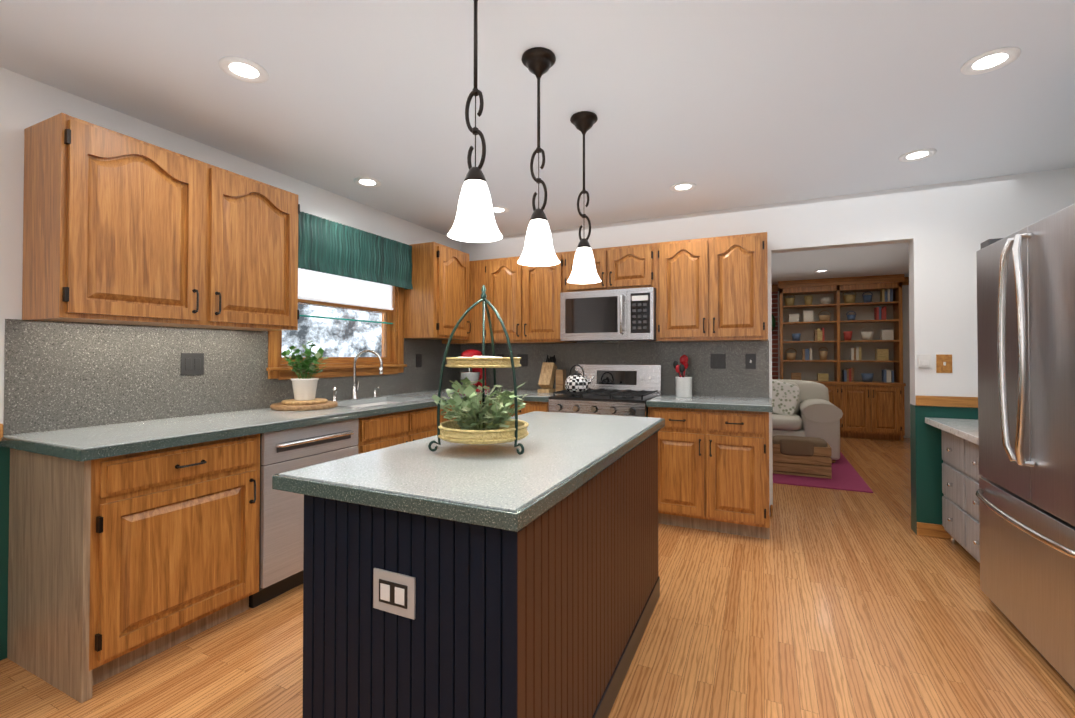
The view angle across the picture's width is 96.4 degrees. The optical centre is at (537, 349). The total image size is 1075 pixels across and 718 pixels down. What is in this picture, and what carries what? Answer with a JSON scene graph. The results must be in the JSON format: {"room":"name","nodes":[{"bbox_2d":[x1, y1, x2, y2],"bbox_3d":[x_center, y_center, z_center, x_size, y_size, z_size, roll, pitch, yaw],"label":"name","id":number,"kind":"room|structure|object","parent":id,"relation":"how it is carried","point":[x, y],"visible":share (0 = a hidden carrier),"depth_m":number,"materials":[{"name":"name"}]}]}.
{"room":"kitchen","nodes":[
{"label":"kitchen","id":0,"kind":"room"},
{"bbox_2d":[0,67,459,659],"bbox_3d":[-2.225,0.056,2.034,0.150,2.410,6.750,0,-1,25],"label":"wall","id":1,"kind":"structure","parent":0,"point":[24,101],"depth_m":2.06,"materials":[{"name":"white paint"}]},
{"bbox_2d":[22,113,299,330],"bbox_3d":[-1.774,-0.520,2.420,0.341,0.800,1.061,0,-1,25],"label":"upper cabinet","id":2,"kind":"object","parent":1,"relation":"attached to","point":[120,228],"depth_m":2.13,"materials":[{"name":"brown wood"}]},
{"bbox_2d":[3,319,459,435],"bbox_3d":[-1.482,0.131,3.437,0.008,0.475,3.262,0,-1,25],"label":"backsplash","id":3,"kind":"structure","parent":1,"relation":"attached to","point":[58,375],"depth_m":2.40,"materials":[{"name":"grey stone"}]},
{"bbox_2d":[181,353,203,374],"bbox_3d":[-1.864,0.078,2.599,0.008,0.118,0.115,0,-1,25],"label":"electrical outlet","id":4,"kind":"object","parent":3,"relation":"attached to","point":[192,363],"visible":1,"depth_m":2.60,"materials":[{"name":"grey"}]},
{"bbox_2d":[416,354,421,366],"bbox_3d":[-1.064,0.099,4.312,0.008,0.118,0.075,0,-1,25],"label":"electrical outlet","id":5,"kind":"object","parent":3,"relation":"attached to","point":[418,360],"visible":1,"depth_m":4.31,"materials":[{"name":"grey plastic"}]},
{"bbox_2d":[266,286,406,379],"bbox_3d":[-1.471,-0.331,3.591,0.199,1.061,1.260,0,-1,25],"label":"window","id":6,"kind":"structure","parent":1,"relation":"in","point":[342,335],"depth_m":3.61,"materials":[{"name":"brown wood"}]},
{"bbox_2d":[298,268,392,309],"bbox_3d":[-1.452,-0.556,3.585,0.033,0.431,1.056,0,-1,25],"label":"window blinds","id":7,"kind":"object","parent":6,"relation":"attached to","point":[316,286],"visible":0.35,"depth_m":3.58,"materials":[{"name":"white fabric"}]},
{"bbox_2d":[298,212,412,288],"bbox_3d":[-1.367,-0.706,3.540,0.095,0.370,1.261,0,-1,25],"label":"window valance","id":8,"kind":"object","parent":6,"relation":"attached to","point":[331,247],"visible":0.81,"depth_m":3.50,"materials":[{"name":"green fabric"}]},
{"bbox_2d":[404,242,470,339],"bbox_3d":[-0.888,-0.496,4.315,0.341,0.800,0.540,0,-1,25],"label":"upper cabinet","id":9,"kind":"object","parent":1,"relation":"attached to","point":[438,298],"depth_m":4.10,"materials":[{"name":"brown wood"}]},
{"bbox_2d":[0,437,1074,717],"bbox_3d":[1.127,1.333,2.990,5.700,0.120,11.950,0,-1,25],"label":"floor","id":10,"kind":"structure","parent":0,"point":[826,603],"depth_m":2.06,"materials":[{"name":"brown wood"}]},
{"bbox_2d":[7,434,259,702],"bbox_3d":[-1.743,0.826,2.139,0.621,0.872,0.666,0,-1,25],"label":"base cabinet","id":11,"kind":"object","parent":10,"relation":"on","point":[118,564],"depth_m":1.88,"materials":[{"name":"brown wood"}]},
{"bbox_2d":[0,388,493,460],"bbox_3d":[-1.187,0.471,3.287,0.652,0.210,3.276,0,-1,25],"label":"countertop","id":12,"kind":"structure","parent":11,"relation":"on","point":[90,443],"depth_m":2.17,"materials":[{"name":"grey stone"}]},
{"bbox_2d":[270,341,337,410],"bbox_3d":[-1.452,0.152,3.002,0.380,0.421,0.380,0,-1,25],"label":"potted plant","id":13,"kind":"object","parent":12,"relation":"on","point":[304,392],"visible":1,"depth_m":2.96,"materials":[{"name":"green plant"}]},
{"bbox_2d":[332,349,382,401],"bbox_3d":[-1.273,0.184,3.530,0.240,0.370,0.427,0,-1,25],"label":"faucet","id":14,"kind":"object","parent":12,"relation":"on","point":[354,392],"visible":0.96,"depth_m":3.55,"materials":[{"name":"silver metal"}]},
{"bbox_2d":[458,349,488,390],"bbox_3d":[-0.605,0.188,4.471,0.203,0.384,0.324,0,-1,25],"label":"stand mixer","id":15,"kind":"object","parent":12,"relation":"on","point":[475,374],"visible":0.5,"depth_m":4.38,"materials":[{"name":"red metal"}]},
{"bbox_2d":[249,418,358,607],"bbox_3d":[-1.446,0.835,2.704,0.640,0.868,0.602,0,-1,25],"label":"dishwasher","id":16,"kind":"object","parent":10,"relation":"on","point":[281,541],"visible":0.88,"depth_m":2.43,"materials":[{"name":"grey metal"}]},
{"bbox_2d":[357,405,450,453],"bbox_3d":[-1.150,0.843,3.407,0.621,0.870,0.915,0,-1,25],"label":"base cabinet","id":17,"kind":"object","parent":10,"relation":"on","point":[376,432],"depth_m":3.17,"materials":[{"name":"brown wood"}]},
{"bbox_2d":[303,431,659,717],"bbox_3d":[-0.017,0.823,1.902,0.687,0.872,1.588,0,-1,25],"label":"kitchen island","id":18,"kind":"object","parent":10,"relation":"on","point":[445,579],"depth_m":1.24,"materials":[{"name":"black paint"}]},
{"bbox_2d":[272,411,664,534],"bbox_3d":[-0.032,0.370,1.917,0.764,0.042,1.672,0,-1,25],"label":"island countertop","id":19,"kind":"structure","parent":18,"relation":"on","point":[495,487],"depth_m":1.34,"materials":[{"name":"grey stone"}]},
{"bbox_2d":[428,285,528,454],"bbox_3d":[-0.184,0.058,1.668,0.364,0.564,0.348,0,-1,25],"label":"tiered stand","id":20,"kind":"object","parent":19,"relation":"on","point":[475,421],"visible":1,"depth_m":1.59,"materials":[{"name":"green metal"}]},
{"bbox_2d":[480,401,548,415],"bbox_3d":[-0.070,0.853,4.231,0.666,0.870,0.621,0,-1,25],"label":"base cabinet","id":21,"kind":"object","parent":10,"relation":"on","point":[530,406],"depth_m":3.89,"materials":[{"name":"brown wood"}]},
{"bbox_2d":[481,389,560,401],"bbox_3d":[-0.056,0.399,4.200,0.610,0.042,0.666,0,-1,25],"label":"countertop","id":22,"kind":"structure","parent":21,"relation":"on","point":[533,395],"depth_m":4.02,"materials":[{"name":"grey stone"}]},
{"bbox_2d":[538,355,565,392],"bbox_3d":[0.141,0.213,4.266,0.215,0.330,0.212,0,-1,25],"label":"knife block","id":23,"kind":"object","parent":22,"relation":"on","point":[549,371],"visible":0.92,"depth_m":4.23,"materials":[{"name":"brown wood"}]},
{"bbox_2d":[549,364,661,416],"bbox_3d":[0.553,0.706,3.873,0.754,1.155,0.701,0,-1,25],"label":"range","id":24,"kind":"object","parent":10,"relation":"on","point":[623,390],"visible":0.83,"depth_m":3.85,"materials":[{"name":"grey metal"}]},
{"bbox_2d":[565,364,593,391],"bbox_3d":[0.338,0.227,3.848,0.245,0.216,0.196,0,-1,25],"label":"kettle","id":25,"kind":"object","parent":24,"relation":"on","point":[576,381],"visible":1,"depth_m":3.79,"materials":[{"name":"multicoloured ceramic"}]},
{"bbox_2d":[648,407,769,539],"bbox_3d":[1.289,0.845,3.596,0.794,0.870,0.621,0,-1,25],"label":"base cabinet","id":26,"kind":"object","parent":10,"relation":"on","point":[713,470],"depth_m":3.30,"materials":[{"name":"brown wood"}]},
{"bbox_2d":[646,394,772,411],"bbox_3d":[1.289,0.391,3.579,0.819,0.042,0.650,0,-1,25],"label":"countertop","id":27,"kind":"structure","parent":26,"relation":"on","point":[757,404],"depth_m":3.39,"materials":[{"name":"grey stone"}]},
{"bbox_2d":[673,355,691,396],"bbox_3d":[1.146,0.205,3.795,0.147,0.333,0.142,0,-1,25],"label":"utensil crock","id":28,"kind":"object","parent":27,"relation":"on","point":[683,385],"visible":1,"depth_m":3.75,"materials":[{"name":"white ceramic"}]},
{"bbox_2d":[773,452,872,492],"bbox_3d":[2.681,1.300,5.725,1.800,0.012,2.280,0,-1,25],"label":"rug","id":29,"kind":"object","parent":10,"relation":"on","point":[846,476],"visible":0.25,"depth_m":4.71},
{"bbox_2d":[772,435,831,478],"bbox_3d":[2.735,1.100,5.040,0.566,0.370,0.380,0,-1,25],"label":"crate","id":30,"kind":"object","parent":29,"relation":"on","point":[802,456],"visible":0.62,"depth_m":4.88,"materials":[{"name":"brown wood"}]},
{"bbox_2d":[772,379,842,462],"bbox_3d":[2.683,0.841,6.266,2.090,0.918,0.970,0,-1,25],"label":"sofa","id":31,"kind":"object","parent":29,"relation":"on","point":[802,408],"visible":0.38,"depth_m":5.67,"materials":[{"name":"beige fabric"}]},
{"bbox_2d":[778,274,905,440],"bbox_3d":[4.607,0.122,7.380,1.620,2.409,0.470,0,-1,25],"label":"built-in bookcase","id":32,"kind":"object","parent":10,"relation":"on","point":[841,339],"visible":0.75,"depth_m":7.32,"materials":[{"name":"brown wood"}]},
{"bbox_2d":[925,417,984,562],"bbox_3d":[2.816,0.863,2.712,0.780,0.812,0.925,0,-1,25],"label":"base cabinet","id":33,"kind":"object","parent":10,"relation":"on","point":[960,481],"visible":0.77,"depth_m":2.90,"materials":[{"name":"grey paint"}]},
{"bbox_2d":[976,204,1074,690],"bbox_3d":[2.334,0.358,1.809,0.887,1.800,1.040,0,-1,25],"label":"refrigerator","id":34,"kind":"object","parent":10,"relation":"on","point":[1025,493],"visible":1,"depth_m":1.93,"materials":[{"name":"grey metal"}]},
{"bbox_2d":[0,0,1074,284],"bbox_3d":[1.127,-1.197,3.022,5.700,0.120,11.950,0,-1,25],"label":"ceiling","id":35,"kind":"structure","parent":0,"point":[726,104],"depth_m":2.15,"materials":[{"name":"white paint"}]},
{"bbox_2d":[219,57,268,82],"bbox_3d":[-1.205,-1.145,1.976,0.176,0.010,0.176,0,-1,25],"label":"recessed light","id":36,"kind":"object","parent":35,"relation":"in","point":[243,69],"visible":1,"depth_m":1.97,"materials":[{"name":"white"}]},
{"bbox_2d":[354,177,380,186],"bbox_3d":[-1.149,-1.129,3.252,0.176,0.010,0.176,0,-1,25],"label":"recessed light","id":37,"kind":"object","parent":35,"relation":"in","point":[366,182],"visible":1,"depth_m":3.24,"materials":[{"name":"white"}]},
{"bbox_2d":[447,0,502,242],"bbox_3d":[-0.190,-0.751,1.474,0.168,0.810,0.168,0,-1,25],"label":"pendant light","id":38,"kind":"object","parent":35,"relation":"hanging from","point":[474,222],"visible":1,"depth_m":1.45,"materials":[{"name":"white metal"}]},
{"bbox_2d":[492,206,508,213],"bbox_3d":[-0.320,-1.121,3.869,0.176,0.010,0.176,0,-1,25],"label":"recessed light","id":39,"kind":"object","parent":35,"relation":"in","point":[498,209],"visible":0.79,"depth_m":3.86,"materials":[{"name":"white"}]},
{"bbox_2d":[517,47,559,266],"bbox_3d":[0.005,-0.746,1.891,0.168,0.810,0.168,0,-1,25],"label":"pendant light","id":40,"kind":"object","parent":35,"relation":"hanging from","point":[538,63],"visible":1,"depth_m":1.86,"materials":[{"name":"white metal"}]},
{"bbox_2d":[567,111,600,283],"bbox_3d":[0.229,-0.740,2.371,0.168,0.810,0.168,0,-1,25],"label":"pendant light","id":41,"kind":"object","parent":35,"relation":"hanging from","point":[584,268],"visible":1,"depth_m":2.34,"materials":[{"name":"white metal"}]},
{"bbox_2d":[670,182,695,191],"bbox_3d":[1.013,-1.128,3.345,0.176,0.010,0.176,0,-1,25],"label":"recessed light","id":42,"kind":"object","parent":35,"relation":"in","point":[683,187],"visible":1,"depth_m":3.34,"materials":[{"name":"white"}]},
{"bbox_2d":[898,148,936,161],"bbox_3d":[2.222,-1.135,2.813,0.176,0.010,0.176,0,-1,25],"label":"recessed light","id":43,"kind":"object","parent":35,"relation":"in","point":[917,155],"visible":1,"depth_m":2.80,"materials":[{"name":"white"}]},
{"bbox_2d":[960,47,1020,74],"bbox_3d":[1.803,-1.146,1.916,0.176,0.010,0.176,0,-1,25],"label":"recessed light","id":44,"kind":"object","parent":35,"relation":"in","point":[991,60],"visible":1,"depth_m":1.91,"materials":[{"name":"white"}]},
{"bbox_2d":[460,167,1074,534],"bbox_3d":[1.397,0.080,3.973,4.770,2.410,0.130,0,-1,25],"label":"wall","id":45,"kind":"structure","parent":0,"point":[944,230],"depth_m":3.31,"materials":[{"name":"white paint"}]},
{"bbox_2d":[442,232,767,343],"bbox_3d":[0.416,-0.448,4.157,2.837,0.770,0.374,0,-1,25],"label":"upper cabinet","id":46,"kind":"object","parent":45,"relation":"attached to","point":[712,289],"visible":0.94,"depth_m":3.73,"materials":[{"name":"brown wood"}]},
{"bbox_2d":[560,287,655,341],"bbox_3d":[0.615,-0.275,4.017,0.773,0.403,0.451,0,-1,25],"label":"microwave","id":47,"kind":"object","parent":46,"relation":"attached to","point":[610,315],"visible":1,"depth_m":3.85,"materials":[{"name":"grey metal"}]},
{"bbox_2d":[460,340,768,397],"bbox_3d":[0.498,0.158,4.316,2.850,0.442,0.008,0,-1,25],"label":"backsplash","id":48,"kind":"structure","parent":45,"relation":"attached to","point":[735,378],"depth_m":4.05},
{"bbox_2d":[517,354,527,366],"bbox_3d":[-0.144,0.103,4.607,0.115,0.118,0.008,0,-1,25],"label":"electrical outlet","id":49,"kind":"object","parent":48,"relation":"attached to","point":[524,360],"visible":0.88,"depth_m":4.60,"materials":[{"name":"grey plastic"}]},
{"bbox_2d":[710,354,725,368],"bbox_3d":[1.450,0.093,3.862,0.115,0.118,0.008,0,-1,25],"label":"electrical outlet","id":50,"kind":"object","parent":48,"relation":"attached to","point":[717,361],"visible":1,"depth_m":3.86,"materials":[{"name":"grey plastic"}]},
{"bbox_2d":[745,354,755,368],"bbox_3d":[1.666,0.092,3.757,0.075,0.118,0.015,0,-1,25],"label":"light switch","id":51,"kind":"object","parent":48,"relation":"attached to","point":[750,361],"visible":1,"depth_m":3.76,"materials":[{"name":"grey plastic"}]},
{"bbox_2d":[918,354,930,366],"bbox_3d":[2.654,0.076,3.297,0.070,0.090,0.029,0,-1,25],"label":"thermostat","id":52,"kind":"object","parent":45,"relation":"attached to","point":[924,360],"visible":1,"depth_m":3.29,"materials":[{"name":"white plastic"}]},
{"bbox_2d":[917,522,949,538],"bbox_3d":[2.986,1.229,3.132,0.830,0.090,0.022,0,-1,25],"label":"baseboard","id":53,"kind":"structure","parent":45,"relation":"attached to","point":[932,530],"depth_m":3.27,"materials":[{"name":"brown wood"}]},
{"bbox_2d":[936,355,951,372],"bbox_3d":[2.756,0.096,3.256,0.085,0.125,0.015,0,-1,25],"label":"switch plate","id":54,"kind":"object","parent":45,"relation":"attached to","point":[943,363],"visible":1,"depth_m":3.26,"materials":[{"name":"brown wood"}]},
{"bbox_2d":[772,285,909,437],"bbox_3d":[4.106,0.129,7.961,4.200,2.410,0.150,0,-1,25],"label":"wall","id":55,"kind":"structure","parent":0,"point":[776,352],"depth_m":7.22,"materials":[{"name":"red brick"}]},
{"bbox_2d":[772,314,775,330],"bbox_3d":[3.706,-0.446,7.987,0.450,0.450,0.123,0,-1,25],"label":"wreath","id":56,"kind":"object","parent":55,"relation":"hanging from","point":[773,321],"visible":0.02,"depth_m":7.88,"materials":[{"name":"green plant"}]},
{"bbox_2d":[772,284,777,291],"bbox_3d":[3.130,-1.011,8.320,1.840,0.119,0.050,0,-1,25],"label":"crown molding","id":57,"kind":"structure","parent":55,"relation":"attached to","point":[775,286],"depth_m":7.92,"materials":[{"name":"brown wood"}]},
{"bbox_2d":[902,277,908,284],"bbox_3d":[5.607,-1.026,7.160,0.370,0.119,0.054,0,-1,25],"label":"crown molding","id":58,"kind":"structure","parent":55,"relation":"attached to","point":[906,279],"depth_m":7.18,"materials":[{"name":"brown wood"}]},
{"bbox_3d":[2.064,0.030,-0.053,0.150,2.410,6.600,0,-1,25],"label":"wall","id":59,"kind":"structure","parent":0,"visible":0},
{"bbox_2d":[0,424,2,440],"bbox_3d":[-2.872,0.316,0.444,0.021,0.070,3.325,0,-1,25],"label":"trim","id":60,"kind":"structure","parent":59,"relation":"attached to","point":[1,425],"depth_m":1.94,"materials":[{"name":"brown wood"}]},
{"bbox_2d":[915,395,977,407],"bbox_3d":[2.985,0.349,3.140,0.831,0.070,0.027,0,-1,25],"label":"trim","id":61,"kind":"structure","parent":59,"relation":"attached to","point":[953,401],"depth_m":3.24,"materials":[{"name":"brown wood"}]}
]}

